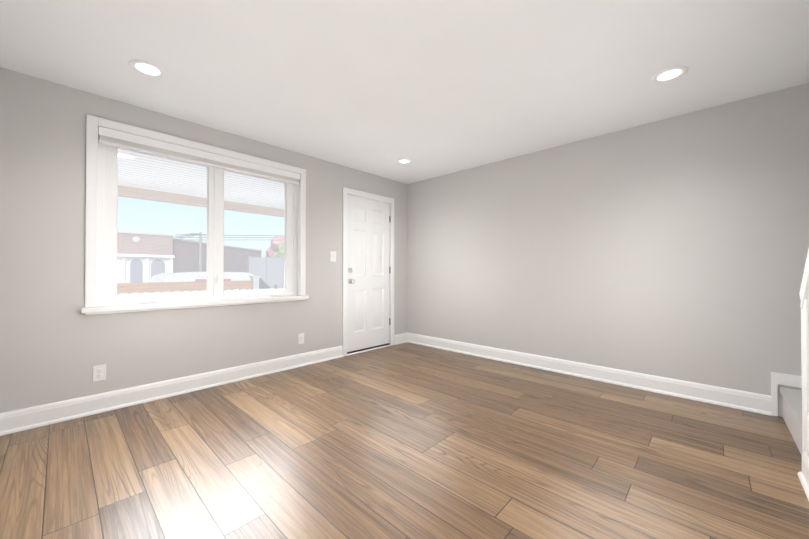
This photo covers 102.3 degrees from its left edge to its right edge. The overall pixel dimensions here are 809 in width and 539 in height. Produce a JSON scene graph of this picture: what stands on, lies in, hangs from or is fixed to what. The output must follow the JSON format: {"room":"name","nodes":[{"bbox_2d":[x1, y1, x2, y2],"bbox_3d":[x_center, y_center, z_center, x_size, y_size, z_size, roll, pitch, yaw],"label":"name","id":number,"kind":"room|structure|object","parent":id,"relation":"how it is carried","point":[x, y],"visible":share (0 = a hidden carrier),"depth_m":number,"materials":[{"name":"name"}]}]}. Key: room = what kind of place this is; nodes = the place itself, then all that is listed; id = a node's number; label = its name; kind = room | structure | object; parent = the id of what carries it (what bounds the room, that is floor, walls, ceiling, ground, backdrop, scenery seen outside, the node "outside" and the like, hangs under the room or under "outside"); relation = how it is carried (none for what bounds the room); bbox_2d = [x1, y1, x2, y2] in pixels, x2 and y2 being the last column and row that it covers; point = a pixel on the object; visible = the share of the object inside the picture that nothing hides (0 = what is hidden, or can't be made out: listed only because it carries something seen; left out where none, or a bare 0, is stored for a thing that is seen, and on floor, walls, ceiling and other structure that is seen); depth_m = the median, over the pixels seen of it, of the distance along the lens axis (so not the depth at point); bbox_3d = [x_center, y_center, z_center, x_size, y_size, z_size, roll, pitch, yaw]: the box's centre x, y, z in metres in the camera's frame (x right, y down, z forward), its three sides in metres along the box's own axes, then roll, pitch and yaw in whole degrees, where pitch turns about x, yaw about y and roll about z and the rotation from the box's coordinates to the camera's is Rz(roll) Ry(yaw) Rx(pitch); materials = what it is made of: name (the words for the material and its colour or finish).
{"room":"empty living room","nodes":[
{"label":"empty living room","id":0,"kind":"room"},
{"bbox_2d":[0,67,406,412],"bbox_3d":[-1.396,-0.113,3.582,0.240,2.383,4.410,0,-1,43],"label":"wall","id":1,"kind":"structure","parent":0,"point":[56,345],"depth_m":2.41,"materials":[{"name":"grey paint"}]},
{"bbox_2d":[93,364,105,381],"bbox_3d":[-2.291,0.778,2.446,0.010,0.116,0.072,0,-1,43],"label":"electrical outlet","id":2,"kind":"object","parent":1,"relation":"attached to","point":[99,372],"visible":1,"depth_m":2.44,"materials":[{"name":"white plastic"}]},
{"bbox_2d":[0,345,342,435],"bbox_3d":[-1.697,1.005,3.058,0.030,0.138,2.708,0,-1,43],"label":"baseboard","id":3,"kind":"structure","parent":1,"relation":"attached to","point":[19,420],"depth_m":2.63,"materials":[{"name":"white wood"}]},
{"bbox_2d":[81,114,308,314],"bbox_3d":[-1.775,-0.398,3.079,0.202,1.477,1.819,0,-1,43],"label":"casement window","id":4,"kind":"structure","parent":1,"relation":"in","point":[107,205],"depth_m":2.92,"materials":[{"name":"white plastic"}]},
{"bbox_2d":[98,127,299,184],"bbox_3d":[-1.756,-1.017,3.066,0.055,0.112,1.647,0,-1,43],"label":"blind headrail","id":5,"kind":"object","parent":4,"relation":"attached to","point":[111,137],"visible":1,"depth_m":2.88,"materials":[{"name":"white plastic"}]},
{"bbox_2d":[298,333,303,343],"bbox_3d":[-1.156,0.774,3.647,0.010,0.116,0.072,0,-1,43],"label":"electrical outlet","id":6,"kind":"object","parent":1,"relation":"attached to","point":[301,338],"visible":1,"depth_m":3.64,"materials":[{"name":"white plastic"}]},
{"bbox_2d":[330,251,335,261],"bbox_3d":[-0.863,-0.158,3.956,0.021,0.124,0.080,0,-1,43],"label":"light switch","id":7,"kind":"object","parent":1,"relation":"attached to","point":[332,256],"visible":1,"depth_m":3.95,"materials":[{"name":"white plastic"}]},
{"bbox_2d":[342,187,393,356],"bbox_3d":[-0.497,0.029,4.417,0.118,2.112,0.897,0,-1,43],"label":"door frame","id":8,"kind":"structure","parent":1,"relation":"attached to","point":[353,192],"depth_m":4.24,"materials":[{"name":"white wood"}]},
{"bbox_2d":[347,194,389,353],"bbox_3d":[-0.465,0.059,4.393,0.114,2.027,0.773,0,-1,43],"label":"entry door","id":9,"kind":"structure","parent":1,"relation":"in","point":[368,253],"depth_m":4.38,"materials":[{"name":"white wood"}]},
{"bbox_2d":[0,342,808,538],"bbox_3d":[0.705,1.144,1.587,5.540,0.160,4.410,0,-1,43],"label":"floor","id":10,"kind":"structure","parent":0,"point":[407,440],"depth_m":1.80,"materials":[{"name":"brown wood"}]},
{"bbox_2d":[779,387,801,455],"bbox_3d":[2.984,0.955,1.484,1.584,0.215,0.949,0,-1,43],"label":"landing step","id":11,"kind":"structure","parent":10,"relation":"on","point":[792,408],"depth_m":2.09,"materials":[{"name":"grey paint"}]},
{"bbox_2d":[798,451,808,500],"bbox_3d":[1.045,0.987,0.616,0.030,0.138,2.925,0,-1,43],"label":"baseboard","id":12,"kind":"structure","parent":10,"relation":"on","point":[803,476],"depth_m":1.61,"materials":[{"name":"white wood"}]},
{"bbox_2d":[0,0,808,183],"bbox_3d":[0.618,-1.409,1.689,5.780,0.180,4.410,0,-1,43],"label":"ceiling","id":13,"kind":"structure","parent":0,"point":[432,88],"depth_m":2.09,"materials":[{"name":"white paint"}]},
{"bbox_2d":[128,59,165,77],"bbox_3d":[-1.683,-1.312,2.136,0.196,0.007,0.196,0,-1,43],"label":"recessed light","id":14,"kind":"object","parent":13,"relation":"in","point":[147,68],"visible":1,"depth_m":2.13,"materials":[{"name":"white plastic"}]},
{"bbox_2d":[396,158,412,163],"bbox_3d":[-0.001,-1.298,3.917,0.196,0.007,0.196,0,-1,43],"label":"recessed light","id":15,"kind":"object","parent":13,"relation":"in","point":[404,161],"visible":1,"depth_m":3.91,"materials":[{"name":"white plastic"}]},
{"bbox_2d":[651,66,687,83],"bbox_3d":[1.788,-1.311,2.199,0.196,0.007,0.196,0,-1,43],"label":"recessed light","id":16,"kind":"object","parent":13,"relation":"in","point":[670,74],"visible":1,"depth_m":2.19,"materials":[{"name":"white plastic"}]},
{"bbox_2d":[407,83,808,416],"bbox_3d":[2.137,-0.116,3.112,5.540,2.383,0.240,0,-1,43],"label":"wall","id":17,"kind":"structure","parent":0,"point":[676,247],"depth_m":2.95,"materials":[{"name":"grey paint"}]},
{"bbox_2d":[404,333,801,415],"bbox_3d":[1.957,0.918,3.088,5.300,0.315,0.030,0,-1,43],"label":"baseboard","id":18,"kind":"structure","parent":17,"relation":"attached to","point":[732,398],"depth_m":2.95,"materials":[{"name":"white wood"}]},
{"bbox_3d":[1.086,-0.136,0.562,0.115,2.383,2.950,0,-1,43],"label":"wall","id":19,"kind":"structure","parent":0,"visible":0},
{"bbox_2d":[799,248,808,456],"bbox_3d":[1.843,-0.130,1.364,0.147,2.383,0.896,0,-1,43],"label":"trim","id":20,"kind":"structure","parent":19,"relation":"attached to","point":[804,295],"depth_m":1.63,"materials":[{"name":"white wood"}]},
{"bbox_2d":[807,411,808,452],"bbox_3d":[1.848,0.798,1.452,0.010,0.200,0.440,0,-1,43],"label":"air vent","id":21,"kind":"object","parent":19,"relation":"in","point":[808,429],"visible":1,"depth_m":1.59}
]}

